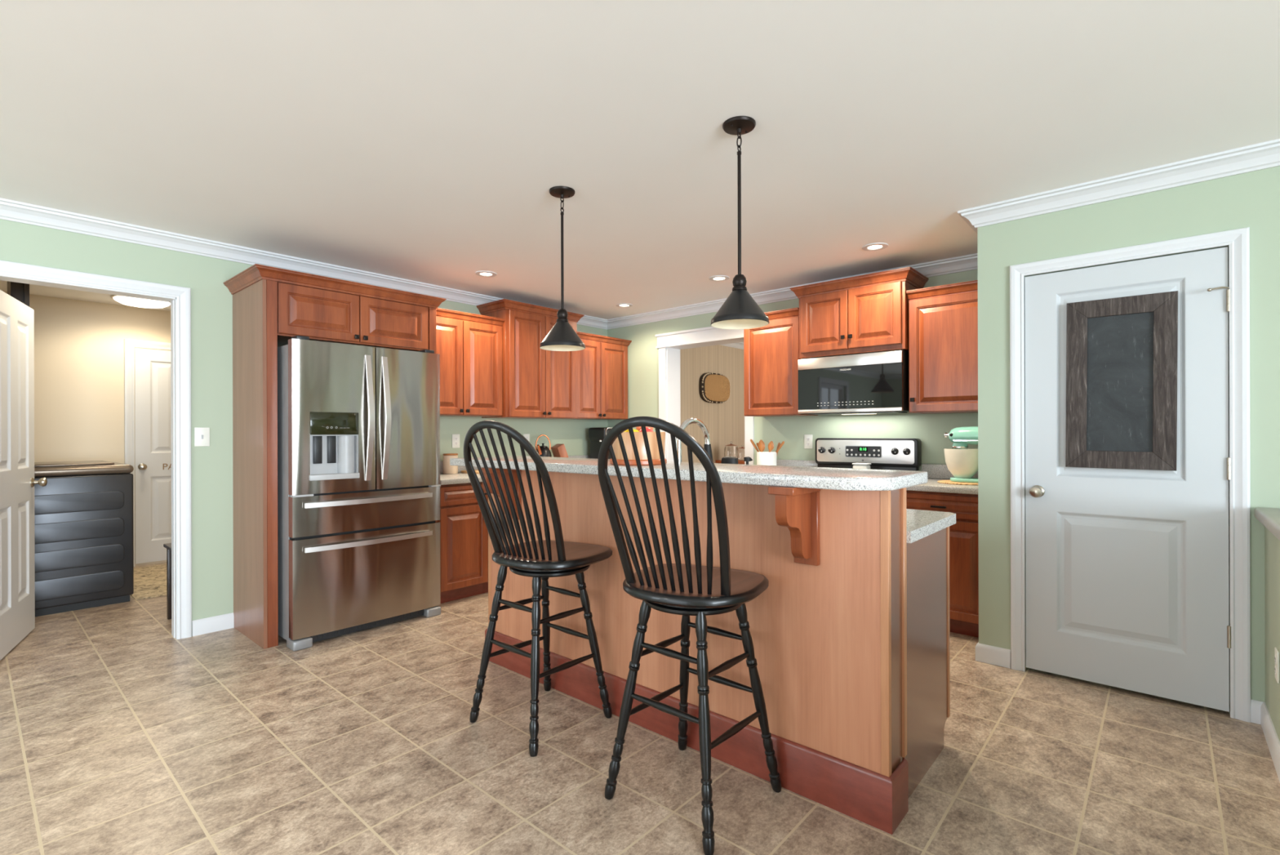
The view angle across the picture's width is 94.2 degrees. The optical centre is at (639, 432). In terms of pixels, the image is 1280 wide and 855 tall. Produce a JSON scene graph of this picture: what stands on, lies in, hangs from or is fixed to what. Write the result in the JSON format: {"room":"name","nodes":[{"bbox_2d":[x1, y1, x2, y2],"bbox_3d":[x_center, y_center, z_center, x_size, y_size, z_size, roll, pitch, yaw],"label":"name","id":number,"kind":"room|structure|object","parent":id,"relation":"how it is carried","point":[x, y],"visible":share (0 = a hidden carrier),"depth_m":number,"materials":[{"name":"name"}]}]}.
{"room":"kitchen","nodes":[
{"label":"kitchen","id":0,"kind":"room"},
{"bbox_2d":[2,290,170,566],"bbox_3d":[-4.150,0.036,4.393,2.763,2.452,3.700,0,0,41],"label":"wall","id":1,"kind":"structure","parent":0,"point":[79,344],"depth_m":5.36,"materials":[{"name":"beige paint"}]},
{"bbox_2d":[7,280,29,306],"bbox_3d":[-4.449,-0.732,4.256,0.500,0.890,0.090,0,0,41],"label":"laundry cabinet","id":2,"kind":"object","parent":1,"relation":"attached to","point":[20,291],"visible":0.02,"depth_m":4.11,"materials":[{"name":"brown wood"}]},
{"bbox_2d":[124,338,170,566],"bbox_3d":[-4.520,0.193,5.897,0.018,2.140,0.895,0,0,41],"label":"trim","id":3,"kind":"structure","parent":1,"relation":"attached to","point":[129,344],"depth_m":5.59,"materials":[{"name":"white paint"}]},
{"bbox_2d":[134,347,171,564],"bbox_3d":[-4.494,0.220,5.874,0.086,2.035,0.745,0,0,41],"label":"door","id":4,"kind":"structure","parent":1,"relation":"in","point":[153,403],"depth_m":5.72,"materials":[{"name":"white paint"}]},
{"bbox_2d":[0,218,607,620],"bbox_3d":[-3.402,0.034,3.062,0.120,2.452,9.093,0,0,41],"label":"wall","id":5,"kind":"structure","parent":0,"point":[211,301],"depth_m":3.75,"materials":[{"name":"green paint"}]},
{"bbox_2d":[0,289,47,660],"bbox_3d":[-3.638,0.231,3.485,0.106,2.035,0.800,0,0,-34],"label":"door","id":6,"kind":"structure","parent":5,"relation":"in","point":[17,482],"depth_m":3.49,"materials":[{"name":"white paint"}]},
{"bbox_2d":[0,259,191,639],"bbox_3d":[-3.126,0.184,3.365,0.144,2.150,0.932,0,0,41],"label":"trim","id":7,"kind":"structure","parent":5,"relation":"attached to","point":[180,297],"depth_m":3.63,"materials":[{"name":"white paint"}]},
{"bbox_2d":[194,426,209,446],"bbox_3d":[-2.733,0.027,3.716,0.018,0.118,0.078,0,0,41],"label":"light switch","id":8,"kind":"object","parent":5,"relation":"attached to","point":[202,435],"visible":1,"depth_m":3.72,"materials":[{"name":"white plastic"}]},
{"bbox_2d":[191,612,234,635],"bbox_3d":[-2.695,1.210,3.759,0.014,0.095,0.218,0,0,41],"label":"baseboard","id":9,"kind":"structure","parent":5,"relation":"attached to","point":[221,622],"depth_m":3.75,"materials":[{"name":"white paint"}]},
{"bbox_2d":[452,434,459,448],"bbox_3d":[-1.562,0.071,5.051,0.008,0.116,0.072,0,0,41],"label":"wall outlet","id":10,"kind":"object","parent":5,"relation":"attached to","point":[455,437],"visible":1,"depth_m":5.05,"materials":[{"name":"white plastic"}]},
{"bbox_2d":[435,307,505,417],"bbox_3d":[-1.519,-0.546,4.837,0.355,0.816,0.764,0,0,41],"label":"upper cabinet","id":11,"kind":"object","parent":5,"relation":"attached to","point":[468,345],"visible":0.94,"depth_m":4.79,"materials":[{"name":"brown wood"}]},
{"bbox_2d":[440,454,590,473],"bbox_3d":[-1.116,0.285,5.542,0.022,0.100,2.345,0,0,41],"label":"backsplash","id":12,"kind":"structure","parent":5,"relation":"attached to","point":[460,468],"depth_m":5.09,"materials":[{"name":"stone"}]},
{"bbox_2d":[523,433,529,441],"bbox_3d":[-1.069,0.070,5.610,0.008,0.116,0.072,0,0,41],"label":"wall outlet","id":13,"kind":"object","parent":5,"relation":"attached to","point":[526,436],"visible":0.44,"depth_m":5.62,"materials":[{"name":"white plastic"}]},
{"bbox_2d":[475,298,584,418],"bbox_3d":[-0.977,-0.621,5.414,0.405,0.980,0.914,0,0,41],"label":"upper cabinet","id":14,"kind":"object","parent":5,"relation":"attached to","point":[538,383],"visible":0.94,"depth_m":5.20,"materials":[{"name":"brown wood"}]},
{"bbox_2d":[576,331,631,419],"bbox_3d":[-0.461,-0.547,6.036,0.355,0.820,0.794,0,0,41],"label":"upper cabinet","id":15,"kind":"object","parent":5,"relation":"attached to","point":[602,365],"visible":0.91,"depth_m":5.92,"materials":[{"name":"brown wood"}]},
{"bbox_2d":[0,0,1279,319],"bbox_3d":[0.033,-1.232,2.234,11.900,0.060,12.400,0,0,41],"label":"ceiling","id":16,"kind":"structure","parent":0,"point":[426,141],"depth_m":2.28,"materials":[{"name":"white paint"}]},
{"bbox_2d":[111,294,170,308],"bbox_3d":[-4.446,-1.158,5.318,0.424,0.062,0.424,0,0,41],"label":"ceiling lamp","id":17,"kind":"object","parent":16,"relation":"attached to","point":[131,301],"visible":0.8,"depth_m":5.23,"materials":[{"name":"beige glass"}]},
{"bbox_2d":[475,271,497,276],"bbox_3d":[-1.160,-1.196,4.487,0.160,0.006,0.160,0,0,41],"label":"recessed light","id":18,"kind":"object","parent":16,"relation":"in","point":[483,273],"visible":1,"depth_m":4.48,"materials":[{"name":"white paint"}]},
{"bbox_2d":[539,186,585,351],"bbox_3d":[-0.386,-0.810,2.960,0.226,0.781,0.226,0,0,41],"label":"pendant light","id":19,"kind":"object","parent":16,"relation":"hanging from","point":[562,336],"visible":1,"depth_m":2.93,"materials":[{"name":"brown metal"}]},
{"bbox_2d":[615,302,632,306],"bbox_3d":[-0.148,-1.199,5.606,0.160,0.006,0.160,0,0,41],"label":"recessed light","id":20,"kind":"object","parent":16,"relation":"in","point":[622,304],"visible":1,"depth_m":5.58,"materials":[{"name":"white paint"}]},
{"bbox_2d":[708,275,729,280],"bbox_3d":[0.616,-1.201,4.633,0.160,0.006,0.160,0,0,41],"label":"recessed light","id":21,"kind":"object","parent":16,"relation":"in","point":[717,277],"visible":1,"depth_m":4.62,"materials":[{"name":"white paint"}]},
{"bbox_2d":[710,115,768,328],"bbox_3d":[0.388,-0.813,2.324,0.226,0.781,0.226,0,0,41],"label":"pendant light","id":22,"kind":"object","parent":16,"relation":"hanging from","point":[740,310],"visible":1,"depth_m":2.30,"materials":[{"name":"brown metal"}]},
{"bbox_2d":[862,242,888,250],"bbox_3d":[1.524,-1.203,3.859,0.160,0.006,0.160,0,0,41],"label":"recessed light","id":23,"kind":"object","parent":16,"relation":"in","point":[877,246],"visible":1,"depth_m":3.85,"materials":[{"name":"white paint"}]},
{"bbox_2d":[0,562,1279,854],"bbox_3d":[0.022,1.275,2.251,11.950,0.050,12.400,0,0,41],"label":"floor","id":24,"kind":"structure","parent":0,"point":[120,735],"depth_m":2.25,"materials":[{"name":"tile"}]},
{"bbox_2d":[34,460,133,616],"bbox_3d":[-4.287,0.742,4.403,0.700,1.040,0.741,0,0,41],"label":"washing machine","id":25,"kind":"object","parent":24,"relation":"on","point":[84,527],"visible":0.58,"depth_m":4.24,"materials":[{"name":"metal"}]},
{"bbox_2d":[130,564,166,599],"bbox_3d":[-3.998,1.257,5.259,1.360,0.008,0.905,0,0,41],"label":"rug","id":26,"kind":"object","parent":24,"relation":"on","point":[150,581],"visible":0.21,"depth_m":5.00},
{"bbox_2d":[163,542,171,619],"bbox_3d":[-2.897,1.005,4.094,0.405,0.507,0.535,0,0,41],"label":"bench","id":27,"kind":"object","parent":24,"relation":"on","point":[168,545],"visible":0.15,"depth_m":4.01,"materials":[{"name":"black wood"}]},
{"bbox_2d":[222,263,446,648],"bbox_3d":[-2.027,0.147,4.044,0.640,2.216,1.198,0,0,41],"label":"tall cabinet","id":28,"kind":"object","parent":24,"relation":"on","point":[272,305],"visible":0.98,"depth_m":3.64,"materials":[{"name":"brown wood"}]},
{"bbox_2d":[277,335,440,651],"bbox_3d":[-1.924,0.344,3.972,0.778,1.822,0.933,0,0,41],"label":"refrigerator","id":29,"kind":"object","parent":24,"relation":"on","point":[358,426],"visible":1,"depth_m":3.67,"materials":[{"name":"grey metal"}]},
{"bbox_2d":[436,481,488,603],"bbox_3d":[-1.519,0.816,4.616,0.641,0.877,0.425,0,0,41],"label":"base cabinet","id":30,"kind":"object","parent":24,"relation":"on","point":[464,532],"visible":0.33,"depth_m":4.41,"materials":[{"name":"brown wood"}]},
{"bbox_2d":[440,454,590,484],"bbox_3d":[-0.885,0.304,5.338,0.637,0.139,2.345,0,0,41],"label":"countertop","id":31,"kind":"structure","parent":30,"relation":"on","point":[460,477],"depth_m":4.56,"materials":[{"name":"stone"}]},
{"bbox_2d":[442,453,457,473],"bbox_3d":[-1.556,0.253,4.887,0.119,0.165,0.120,0,0,41],"label":"canister","id":32,"kind":"object","parent":31,"relation":"on","point":[447,468],"visible":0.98,"depth_m":4.83,"materials":[{"name":"beige ceramic"}]},
{"bbox_2d":[461,469,479,473],"bbox_3d":[-1.339,0.326,5.012,0.240,0.018,0.255,0,0,41],"label":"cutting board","id":33,"kind":"object","parent":31,"relation":"on","point":[477,471],"visible":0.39,"depth_m":4.95,"materials":[{"name":"brown wood"}]},
{"bbox_2d":[535,434,551,457],"bbox_3d":[-0.908,0.175,5.500,0.164,0.318,0.196,0,0,41],"label":"kettle","id":34,"kind":"object","parent":31,"relation":"on","point":[544,451],"visible":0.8,"depth_m":5.47,"materials":[{"name":"black metal"}]},
{"bbox_2d":[551,443,568,457],"bbox_3d":[-0.739,0.220,5.662,0.100,0.227,0.204,0,0,41],"label":"knife block","id":35,"kind":"object","parent":31,"relation":"on","point":[558,450],"visible":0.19,"depth_m":5.60,"materials":[{"name":"brown wood"}]},
{"bbox_2d":[588,426,612,458],"bbox_3d":[-0.358,0.139,6.073,0.268,0.387,0.284,0,0,41],"label":"coffee maker","id":36,"kind":"object","parent":31,"relation":"on","point":[596,435],"visible":0.49,"depth_m":6.01,"materials":[{"name":"black plastic"}]},
{"bbox_2d":[482,495,488,592],"bbox_3d":[-1.063,0.815,5.133,0.641,0.877,0.950,0,0,41],"label":"base cabinet","id":37,"kind":"object","parent":24,"relation":"on","point":[485,585],"visible":0.02,"depth_m":4.66,"materials":[{"name":"brown wood"}]},
{"bbox_2d":[463,420,612,756],"bbox_3d":[-0.443,0.603,2.521,0.534,1.297,0.617,0,0,41],"label":"bar stool","id":38,"kind":"object","parent":24,"relation":"on","point":[540,559],"visible":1,"depth_m":2.41,"materials":[{"name":"black paint"}]},
{"bbox_2d":[597,416,781,854],"bbox_3d":[0.142,0.601,2.002,0.514,1.297,0.619,0,0,41],"label":"bar stool","id":39,"kind":"object","parent":24,"relation":"on","point":[686,589],"visible":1,"depth_m":1.89,"materials":[{"name":"black paint"}]},
{"bbox_2d":[481,467,950,834],"bbox_3d":[0.151,0.712,2.786,2.188,1.075,0.945,0,0,41],"label":"kitchen island","id":40,"kind":"object","parent":24,"relation":"on","point":[849,629],"visible":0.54,"depth_m":2.13,"materials":[{"name":"brown wood"}]},
{"bbox_2d":[449,455,927,490],"bbox_3d":[-0.025,0.155,2.639,2.320,0.040,0.455,0,0,41],"label":"island countertop","id":41,"kind":"structure","parent":40,"relation":"on","point":[818,477],"depth_m":2.06,"materials":[{"name":"stone"}]},
{"bbox_2d":[609,431,666,465],"bbox_3d":[-0.008,0.066,2.561,0.246,0.138,0.246,0,0,41],"label":"crate","id":42,"kind":"object","parent":41,"relation":"on","point":[651,436],"visible":0.51,"depth_m":2.46,"materials":[{"name":"brown wood"}]},
{"bbox_2d":[635,426,653,431],"bbox_3d":[0.020,-0.025,2.575,0.075,0.076,0.074,0,0,41],"label":"peach","id":43,"kind":"object","parent":42,"relation":"in","point":[639,428],"visible":0.08,"depth_m":2.55,"materials":[{"name":"food"}]},
{"bbox_2d":[639,426,653,431],"bbox_3d":[0.026,0.013,2.515,0.071,0.072,0.070,0,0,41],"label":"apple","id":44,"kind":"object","parent":42,"relation":"in","point":[648,429],"visible":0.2,"depth_m":2.50,"materials":[{"name":"red food"}]},
{"bbox_2d":[906,508,955,542],"bbox_3d":[0.279,0.422,2.934,2.195,0.194,0.602,0,0,41],"label":"island countertop","id":45,"kind":"structure","parent":40,"relation":"on","point":[920,524],"depth_m":2.23,"materials":[{"name":"stone"}]},
{"bbox_2d":[675,417,713,462],"bbox_3d":[0.280,0.130,2.846,0.109,0.402,0.292,0,0,41],"label":"faucet","id":46,"kind":"object","parent":45,"relation":"on","point":[707,446],"visible":0.55,"depth_m":2.88,"materials":[{"name":"silver metal"}]},
{"bbox_2d":[720,456,737,463],"bbox_3d":[0.436,0.220,2.890,0.088,0.208,0.070,0,0,41],"label":"soap bottle","id":47,"kind":"object","parent":45,"relation":"on","point":[726,460],"visible":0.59,"depth_m":2.86,"materials":[{"name":"black plastic"}]},
{"bbox_2d":[743,456,752,464],"bbox_3d":[0.467,0.218,2.588,0.060,0.225,0.059,0,0,-7],"label":"soap pump","id":48,"kind":"object","parent":45,"relation":"on","point":[747,459],"visible":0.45,"depth_m":2.58,"materials":[{"name":"plastic"}]},
{"bbox_2d":[715,459,744,464],"bbox_3d":[1.486,0.796,7.758,0.456,0.900,1.100,0,0,41],"label":"sideboard","id":49,"kind":"object","parent":24,"relation":"on","point":[740,461],"visible":0.02,"depth_m":7.28,"materials":[{"name":"orange wood"}]},
{"bbox_2d":[724,441,737,457],"bbox_3d":[1.132,0.229,7.376,0.173,0.235,0.173,0,0,41],"label":"glass jar","id":50,"kind":"object","parent":49,"relation":"on","point":[730,450],"visible":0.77,"depth_m":7.31,"materials":[{"name":"white"}]},
{"bbox_2d":[737,444,744,459],"bbox_3d":[1.304,0.253,7.571,0.147,0.185,0.147,0,0,41],"label":"glass jar","id":51,"kind":"object","parent":49,"relation":"on","point":[740,450],"visible":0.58,"depth_m":7.51,"materials":[{"name":"white"}]},
{"bbox_2d":[815,437,921,471],"bbox_3d":[1.522,0.629,4.312,0.778,1.173,0.700,0,0,41],"label":"range","id":52,"kind":"object","parent":24,"relation":"on","point":[893,454],"visible":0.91,"depth_m":4.47,"materials":[{"name":"silver metal"}]},
{"bbox_2d":[852,462,871,468],"bbox_3d":[1.623,0.272,4.356,0.112,0.098,0.086,0,0,41],"label":"canister","id":53,"kind":"object","parent":52,"relation":"on","point":[856,465],"visible":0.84,"depth_m":4.32,"materials":[{"name":"ceramic"}]},
{"bbox_2d":[906,489,978,637],"bbox_3d":[2.043,0.806,3.894,0.553,0.877,0.641,0,0,41],"label":"base cabinet","id":54,"kind":"object","parent":24,"relation":"on","point":[963,535],"visible":0.34,"depth_m":3.60,"materials":[{"name":"brown wood"}]},
{"bbox_2d":[906,463,977,494],"bbox_3d":[2.041,0.296,3.890,0.550,0.139,0.645,0,0,41],"label":"countertop","id":55,"kind":"structure","parent":54,"relation":"on","point":[935,473],"depth_m":3.74,"materials":[{"name":"stone"}]},
{"bbox_2d":[937,480,977,484],"bbox_3d":[2.105,0.321,3.845,0.330,0.008,0.330,0,0,41],"label":"woven mat","id":56,"kind":"object","parent":55,"relation":"on","point":[948,482],"visible":0.49,"depth_m":3.75,"materials":[{"name":"wicker"}]},
{"bbox_2d":[944,426,977,482],"bbox_3d":[2.143,0.138,3.844,0.321,0.356,0.222,0,0,41],"label":"stand mixer","id":57,"kind":"object","parent":56,"relation":"on","point":[961,460],"visible":0.71,"depth_m":3.81,"materials":[{"name":"green metal"}]},
{"bbox_2d":[944,448,977,478],"bbox_3d":[2.106,0.200,3.877,0.222,0.189,0.222,0,0,41],"label":"bowl","id":58,"kind":"object","parent":57,"relation":"on","point":[962,463],"depth_m":3.80,"materials":[{"name":"white ceramic"}]},
{"bbox_3d":[1.050,0.809,4.770,0.500,0.877,0.641,0,0,41],"label":"base cabinet","id":59,"kind":"object","parent":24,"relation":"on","visible":0},
{"bbox_2d":[776,459,817,466],"bbox_3d":[1.046,0.298,4.769,0.529,0.139,0.645,0,0,41],"label":"countertop","id":60,"kind":"structure","parent":59,"relation":"on","point":[779,462],"depth_m":4.94,"materials":[{"name":"stone"}]},
{"bbox_2d":[756,451,777,465],"bbox_3d":[1.053,0.243,4.939,0.162,0.169,0.162,0,0,41],"label":"utensil crock","id":61,"kind":"object","parent":60,"relation":"on","point":[765,458],"visible":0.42,"depth_m":4.87,"materials":[{"name":"white ceramic"}]},
{"bbox_2d":[750,439,759,451],"bbox_3d":[1.004,0.182,4.975,0.188,0.256,0.022,0,0,41],"label":"wooden spoon","id":62,"kind":"object","parent":61,"relation":"in","point":[751,440],"visible":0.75,"depth_m":5.00,"materials":[{"name":"brown wood"}]},
{"bbox_2d":[758,440,764,452],"bbox_3d":[1.005,0.184,4.930,0.068,0.248,0.015,0,0,41],"label":"wooden spoon","id":63,"kind":"object","parent":61,"relation":"in","point":[761,444],"visible":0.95,"depth_m":4.92,"materials":[{"name":"brown wood"}]},
{"bbox_2d":[768,440,773,452],"bbox_3d":[1.065,0.188,4.878,0.073,0.240,0.015,0,0,41],"label":"wooden spoon","id":64,"kind":"object","parent":61,"relation":"in","point":[771,446],"visible":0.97,"depth_m":4.86,"materials":[{"name":"brown wood"}]},
{"bbox_2d":[775,440,784,453],"bbox_3d":[1.104,0.190,4.920,0.201,0.242,0.022,0,0,41],"label":"wooden spoon","id":65,"kind":"object","parent":61,"relation":"in","point":[783,442],"visible":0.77,"depth_m":4.87,"materials":[{"name":"brown wood"}]},
{"bbox_2d":[680,344,744,462],"bbox_3d":[2.012,0.018,6.628,2.950,2.452,2.997,0,0,41],"label":"wall","id":66,"kind":"structure","parent":0,"point":[724,422],"depth_m":7.49,"materials":[{"name":"paper"}]},
{"bbox_2d":[699,372,730,403],"bbox_3d":[0.954,-0.558,7.457,0.065,0.377,0.640,0,0,41],"label":"wall basket","id":67,"kind":"object","parent":66,"relation":"attached to","point":[714,388],"visible":1,"depth_m":7.38,"materials":[{"name":"wicker"}]},
{"bbox_2d":[720,342,743,349],"bbox_3d":[1.976,-1.164,6.590,2.750,0.088,2.897,0,0,41],"label":"trim","id":68,"kind":"structure","parent":66,"relation":"attached to","point":[740,344],"depth_m":7.82,"materials":[{"name":"white paint"}]},
{"bbox_2d":[607,269,977,471],"bbox_3d":[1.127,0.021,5.270,3.752,2.452,0.210,0,0,41],"label":"wall","id":69,"kind":"structure","parent":0,"point":[642,353],"depth_m":4.97,"materials":[{"name":"green paint"}]},
{"bbox_2d":[654,326,754,464],"bbox_3d":[0.661,0.133,5.659,1.145,2.230,0.244,0,0,41],"label":"trim","id":70,"kind":"structure","parent":69,"relation":"attached to","point":[669,344],"depth_m":5.88,"materials":[{"name":"white paint"}]},
{"bbox_2d":[743,306,817,417],"bbox_3d":[1.123,-0.550,4.894,0.557,0.826,0.353,0,0,41],"label":"upper cabinet","id":71,"kind":"object","parent":69,"relation":"attached to","point":[771,350],"visible":0.72,"depth_m":4.75,"materials":[{"name":"brown wood"}]},
{"bbox_2d":[804,434,812,448],"bbox_3d":[1.385,0.074,4.896,0.072,0.116,0.008,0,0,41],"label":"wall outlet","id":72,"kind":"object","parent":69,"relation":"attached to","point":[807,437],"visible":1,"depth_m":4.89,"materials":[{"name":"white plastic"}]},
{"bbox_2d":[789,266,928,358],"bbox_3d":[1.614,-0.839,4.421,0.880,0.539,0.413,0,0,41],"label":"upper cabinet","id":73,"kind":"object","parent":69,"relation":"attached to","point":[868,313],"visible":0.98,"depth_m":4.25,"materials":[{"name":"brown wood"}]},
{"bbox_2d":[797,349,909,414],"bbox_3d":[1.618,-0.352,4.432,0.762,0.428,0.390,0,0,41],"label":"microwave","id":74,"kind":"object","parent":73,"relation":"attached to","point":[874,382],"visible":0.98,"depth_m":4.25,"materials":[{"name":"silver metal"}]},
{"bbox_2d":[906,280,977,413],"bbox_3d":[2.136,-0.551,4.001,0.550,0.830,0.353,0,0,41],"label":"upper cabinet","id":75,"kind":"object","parent":69,"relation":"attached to","point":[943,319],"visible":0.78,"depth_m":3.92,"materials":[{"name":"brown wood"}]},
{"bbox_2d":[921,463,977,479],"bbox_3d":[2.247,0.275,4.124,0.550,0.100,0.022,0,0,41],"label":"backsplash","id":76,"kind":"structure","parent":69,"relation":"attached to","point":[934,471],"depth_m":4.23,"materials":[{"name":"stone"}]},
{"bbox_2d":[977,165,1279,715],"bbox_3d":[4.196,0.012,1.935,5.265,2.452,1.133,0,0,41],"label":"wall","id":77,"kind":"structure","parent":0,"point":[1251,199],"depth_m":2.81,"materials":[{"name":"green paint"}]},
{"bbox_2d":[0,138,1279,329],"bbox_3d":[0.021,-1.158,0.041,9.017,0.088,9.093,0,0,41],"label":"trim","id":78,"kind":"structure","parent":77,"relation":"attached to","point":[1264,155],"depth_m":3.29,"materials":[{"name":"white paint"}]},
{"bbox_2d":[975,641,1010,668],"bbox_3d":[1.907,1.197,3.212,0.165,0.095,0.044,0,0,41],"label":"baseboard","id":79,"kind":"structure","parent":77,"relation":"attached to","point":[988,654],"depth_m":3.19,"materials":[{"name":"white paint"}]},
{"bbox_2d":[1024,246,1231,711],"bbox_3d":[2.287,0.205,2.841,0.764,2.036,0.110,0,0,41],"label":"door","id":80,"kind":"structure","parent":77,"relation":"in","point":[1126,571],"depth_m":2.81,"materials":[{"name":"white paint"}]},
{"bbox_2d":[1065,290,1177,471],"bbox_3d":[2.287,-0.236,2.840,0.418,0.819,0.023,0,0,41],"label":"chalkboard","id":81,"kind":"object","parent":80,"relation":"attached to","point":[1122,352],"visible":1,"depth_m":2.83,"materials":[{"name":"brown wood"}]},
{"bbox_2d":[1009,226,1250,722],"bbox_3d":[2.288,0.181,2.849,0.887,2.125,0.020,0,0,41],"label":"trim","id":82,"kind":"structure","parent":77,"relation":"attached to","point":[1237,240],"depth_m":2.59,"materials":[{"name":"white paint"}]},
{"bbox_2d":[1264,526,1279,741],"bbox_3d":[1.815,0.807,1.475,0.132,0.875,2.710,0,0,41],"label":"wall","id":83,"kind":"structure","parent":0,"point":[1272,544],"depth_m":2.35,"materials":[{"name":"green paint"}]},
{"bbox_2d":[1250,698,1279,782],"bbox_3d":[1.749,1.198,1.534,0.046,0.095,2.710,0,0,41],"label":"baseboard","id":84,"kind":"structure","parent":83,"relation":"attached to","point":[1260,714],"depth_m":2.38,"materials":[{"name":"white paint"}]},
{"bbox_2d":[1253,506,1279,540],"bbox_3d":[1.800,0.345,1.453,0.204,0.050,2.760,0,0,41],"label":"ledge","id":85,"kind":"object","parent":83,"relation":"on","point":[1269,517],"visible":1,"depth_m":2.28,"materials":[{"name":"white paint"}]},
{"bbox_2d":[1274,646,1279,683],"bbox_3d":[2.394,0.873,2.238,0.008,0.116,0.072,0,0,41],"label":"wall outlet","id":86,"kind":"object","parent":83,"relation":"attached to","point":[1277,652],"visible":1,"depth_m":2.22,"materials":[{"name":"white plastic"}]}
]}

